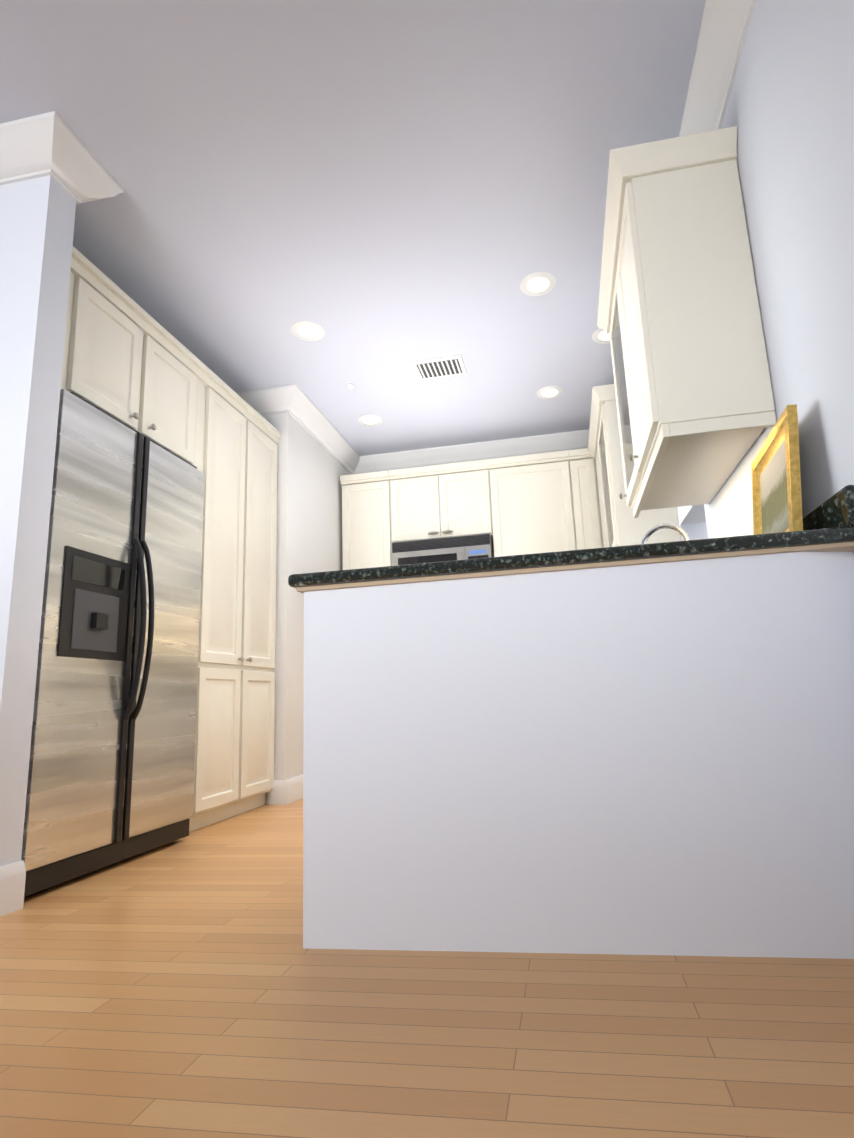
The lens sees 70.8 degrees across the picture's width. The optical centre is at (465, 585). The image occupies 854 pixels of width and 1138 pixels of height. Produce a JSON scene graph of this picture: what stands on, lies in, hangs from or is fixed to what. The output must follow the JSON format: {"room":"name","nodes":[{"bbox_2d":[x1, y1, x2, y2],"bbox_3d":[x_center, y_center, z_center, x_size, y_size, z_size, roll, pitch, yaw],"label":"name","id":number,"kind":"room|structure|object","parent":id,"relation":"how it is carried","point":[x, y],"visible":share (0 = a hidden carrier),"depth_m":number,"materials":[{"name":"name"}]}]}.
{"room":"kitchen","nodes":[
{"label":"kitchen","id":0,"kind":"room"},
{"bbox_2d":[0,175,75,866],"bbox_3d":[-3.058,-0.201,2.321,3.215,2.700,0.120,-5,-11,9],"label":"wall","id":1,"kind":"structure","parent":0,"point":[37,218],"depth_m":2.08,"materials":[{"name":"paint"}]},
{"bbox_2d":[0,111,91,187],"bbox_3d":[-3.079,-1.482,2.447,3.315,0.135,0.130,-5,-11,9],"label":"crown molding","id":2,"kind":"structure","parent":1,"relation":"attached to","point":[56,150],"depth_m":2.21,"materials":[{"name":"paint"}]},
{"bbox_2d":[64,156,123,203],"bbox_3d":[-1.811,-1.542,2.457,0.815,0.135,0.120,-5,-11,9],"label":"crown molding","id":3,"kind":"structure","parent":1,"relation":"attached to","point":[101,185],"depth_m":2.36,"materials":[{"name":"paint"}]},
{"bbox_2d":[61,250,204,470],"bbox_3d":[-1.802,-0.930,2.781,0.645,0.580,0.916,-5,-11,9],"label":"upper cabinet","id":4,"kind":"object","parent":1,"relation":"attached to","point":[129,361],"depth_m":2.68,"materials":[{"name":"white wood"}]},
{"bbox_2d":[262,412,350,803],"bbox_3d":[-1.476,0.146,4.569,0.865,2.700,1.260,-5,-11,9],"label":"wall","id":5,"kind":"structure","parent":0,"point":[311,469],"depth_m":4.06,"materials":[{"name":"white paint"}]},
{"bbox_2d":[236,387,284,415],"bbox_3d":[-1.587,-1.237,4.132,0.680,0.135,0.110,-5,-11,9],"label":"crown molding","id":6,"kind":"structure","parent":5,"relation":"attached to","point":[263,401],"depth_m":4.08,"materials":[{"name":"paint"}]},
{"bbox_2d":[277,775,302,804],"bbox_3d":[-1.043,1.314,3.962,0.047,0.140,0.682,-5,-11,9],"label":"baseboard","id":7,"kind":"structure","parent":5,"relation":"attached to","point":[290,790],"depth_m":3.67,"materials":[{"name":"paint"}]},
{"bbox_2d":[276,384,359,474],"bbox_3d":[-1.077,-1.170,4.618,0.110,0.135,1.250,-5,-11,9],"label":"crown molding","id":8,"kind":"structure","parent":5,"relation":"attached to","point":[294,401],"depth_m":4.44,"materials":[{"name":"paint"}]},
{"bbox_2d":[0,0,705,455],"bbox_3d":[-1.187,-1.800,1.838,7.300,0.080,7.800,-5,-11,9],"label":"ceiling","id":9,"kind":"structure","parent":0,"point":[384,194],"depth_m":2.45,"materials":[{"name":"paint"}]},
{"bbox_2d":[291,321,324,340],"bbox_3d":[-0.906,-1.463,3.458,0.192,0.004,0.192,-5,-11,9],"label":"recessed light","id":10,"kind":"object","parent":9,"relation":"in","point":[307,330],"visible":1,"depth_m":3.45,"materials":[{"name":"white plastic"}]},
{"bbox_2d":[347,384,353,388],"bbox_3d":[-0.777,-1.346,4.066,0.052,0.020,0.052,-5,-11,9],"label":"smoke detector","id":11,"kind":"object","parent":9,"relation":"attached to","point":[350,386],"visible":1,"depth_m":4.05,"materials":[{"name":"white plastic"}]},
{"bbox_2d":[358,415,382,425],"bbox_3d":[-0.726,-1.259,4.585,0.192,0.004,0.192,-5,-11,9],"label":"recessed light","id":12,"kind":"object","parent":9,"relation":"in","point":[370,420],"visible":1,"depth_m":4.58,"materials":[{"name":"white plastic"}]},
{"bbox_2d":[412,355,466,380],"bbox_3d":[-0.165,-1.411,3.899,0.320,0.014,0.220,-5,-11,9],"label":"ceiling vent","id":13,"kind":"object","parent":9,"relation":"in","point":[441,367],"visible":1,"depth_m":3.88,"materials":[{"name":"white plastic"}]},
{"bbox_2d":[520,272,555,295],"bbox_3d":[0.384,-1.583,3.156,0.192,0.004,0.192,-5,-11,9],"label":"recessed light","id":14,"kind":"object","parent":9,"relation":"in","point":[537,283],"visible":1,"depth_m":3.15,"materials":[{"name":"white plastic"}]},
{"bbox_2d":[537,386,562,398],"bbox_3d":[0.607,-1.379,4.293,0.192,0.004,0.192,-5,-11,9],"label":"recessed light","id":15,"kind":"object","parent":9,"relation":"in","point":[549,392],"visible":1,"depth_m":4.29,"materials":[{"name":"white plastic"}]},
{"bbox_2d":[592,328,609,343],"bbox_3d":[0.865,-1.517,3.630,0.192,0.004,0.192,-5,-11,9],"label":"recessed light","id":16,"kind":"object","parent":9,"relation":"in","point":[600,335],"visible":0.38,"depth_m":3.65,"materials":[{"name":"white plastic"}]},
{"bbox_2d":[0,798,853,1137],"bbox_3d":[-1.054,0.919,1.325,7.300,0.060,7.800,-5,-11,9],"label":"floor","id":17,"kind":"structure","parent":0,"point":[188,986],"depth_m":1.07,"materials":[{"name":"brown wood"}]},
{"bbox_2d":[21,389,203,896],"bbox_3d":[-1.669,0.225,2.538,0.766,1.770,0.886,-5,-11,9],"label":"fridge","id":18,"kind":"object","parent":17,"relation":"on","point":[111,767],"visible":0.9,"depth_m":2.36,"materials":[{"name":"grey metal"}]},
{"bbox_2d":[189,370,280,831],"bbox_3d":[-1.608,0.110,3.478,0.645,2.380,0.906,-5,-11,9],"label":"tall cabinet","id":19,"kind":"object","parent":17,"relation":"on","point":[234,764],"depth_m":3.40,"materials":[{"name":"white wood"}]},
{"bbox_3d":[0.339,0.478,1.880,1.336,0.878,0.692,-5,-11,9],"label":"base cabinet","id":20,"kind":"object","parent":17,"relation":"on","visible":0},
{"bbox_2d":[288,549,587,588],"bbox_3d":[-0.025,0.031,1.953,0.767,0.035,0.863,-5,-11,9],"label":"countertop","id":21,"kind":"structure","parent":20,"relation":"on","point":[572,557],"depth_m":1.53,"materials":[{"name":"black stone"}]},
{"bbox_2d":[297,542,853,593],"bbox_3d":[0.304,0.027,1.885,1.396,0.010,0.804,-5,-11,9],"label":"trim","id":22,"kind":"structure","parent":20,"relation":"on","point":[842,547],"depth_m":1.48,"materials":[{"name":"beige wood"}]},
{"bbox_2d":[620,531,799,560],"bbox_3d":[0.647,-0.023,1.839,0.360,0.035,0.851,-5,-11,9],"label":"countertop","id":23,"kind":"structure","parent":20,"relation":"on","point":[781,539],"depth_m":1.43,"materials":[{"name":"black stone"}]},
{"bbox_2d":[751,404,802,534],"bbox_3d":[0.914,-0.259,1.775,0.024,0.375,0.440,0,-10,14],"label":"picture frame","id":24,"kind":"object","parent":23,"relation":"on","point":[776,488],"visible":0.67,"depth_m":1.71,"materials":[{"name":"gold wood"}]},
{"bbox_2d":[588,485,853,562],"bbox_3d":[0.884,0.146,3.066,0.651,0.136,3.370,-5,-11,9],"label":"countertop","id":25,"kind":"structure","parent":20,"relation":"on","point":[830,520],"depth_m":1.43,"materials":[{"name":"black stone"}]},
{"bbox_2d":[641,523,689,543],"bbox_3d":[0.961,-0.088,2.820,0.239,0.425,0.135,-5,-11,9],"label":"gooseneck faucet","id":26,"kind":"object","parent":25,"relation":"on","point":[678,529],"visible":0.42,"depth_m":2.86,"materials":[{"name":"silver metal"}]},
{"bbox_2d":[303,552,853,958],"bbox_3d":[0.278,0.405,1.483,1.384,0.879,0.120,-5,-11,9],"label":"wall","id":27,"kind":"structure","parent":0,"point":[651,759],"depth_m":1.42,"materials":[{"name":"paint"}]},
{"bbox_2d":[677,0,853,553],"bbox_3d":[0.918,-0.628,1.088,0.160,2.700,7.470,-5,-11,9],"label":"wall","id":28,"kind":"structure","parent":0,"point":[789,113],"depth_m":1.60,"materials":[{"name":"paint"}]},
{"bbox_2d":[588,384,680,547],"bbox_3d":[1.092,-0.632,4.011,0.416,1.045,0.983,-5,-11,9],"label":"upper cabinet","id":29,"kind":"object","parent":28,"relation":"attached to","point":[622,525],"visible":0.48,"depth_m":3.62,"materials":[{"name":"white wood"}]},
{"bbox_2d":[597,126,776,517],"bbox_3d":[0.816,-0.917,2.432,0.416,1.045,1.019,-5,-11,9],"label":"upper cabinet","id":30,"kind":"object","parent":28,"relation":"attached to","point":[679,321],"visible":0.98,"depth_m":2.02,"materials":[{"name":"white wood"}]},
{"bbox_2d":[679,0,755,136],"bbox_3d":[1.068,-1.521,3.311,0.110,0.135,3.420,-5,-11,9],"label":"crown molding","id":31,"kind":"structure","parent":28,"relation":"attached to","point":[725,23],"depth_m":2.00,"materials":[{"name":"paint"}]},
{"bbox_3d":[0.627,0.110,4.919,5.000,2.700,0.120,-5,-11,9],"label":"wall","id":32,"kind":"structure","parent":0,"visible":0},
{"bbox_2d":[340,471,391,569],"bbox_3d":[-0.773,-0.366,4.994,0.414,1.065,0.371,-5,-11,9],"label":"upper cabinet","id":33,"kind":"object","parent":32,"relation":"attached to","point":[366,524],"visible":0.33,"depth_m":4.87,"materials":[{"name":"white wood"}]},
{"bbox_2d":[389,459,492,542],"bbox_3d":[-0.177,-0.638,4.939,0.815,0.608,0.371,-5,-11,9],"label":"upper cabinet","id":34,"kind":"object","parent":32,"relation":"attached to","point":[442,501],"visible":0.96,"depth_m":4.78,"materials":[{"name":"white wood"}]},
{"bbox_2d":[392,534,493,565],"bbox_3d":[-0.154,-0.130,4.810,0.783,0.425,0.433,-5,-11,9],"label":"microwave","id":35,"kind":"object","parent":34,"relation":"attached to","point":[444,549],"visible":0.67,"depth_m":4.65,"materials":[{"name":"silver metal"}]},
{"bbox_2d":[356,429,588,473],"bbox_3d":[0.125,-1.135,5.113,2.315,0.135,0.110,-5,-11,9],"label":"crown molding","id":36,"kind":"structure","parent":32,"relation":"attached to","point":[572,440],"depth_m":5.10,"materials":[{"name":"paint"}]},
{"bbox_2d":[488,450,575,556],"bbox_3d":[0.546,-0.470,4.782,0.628,1.065,0.371,-5,-11,9],"label":"upper cabinet","id":37,"kind":"object","parent":32,"relation":"attached to","point":[531,504],"visible":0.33,"depth_m":4.65,"materials":[{"name":"white wood"}]},
{"bbox_2d":[568,448,603,549],"bbox_3d":[0.963,-0.503,4.715,0.215,1.065,0.371,-5,-11,9],"label":"upper cabinet","id":38,"kind":"object","parent":32,"relation":"attached to","point":[585,501],"visible":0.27,"depth_m":4.59,"materials":[{"name":"white wood"}]}
]}

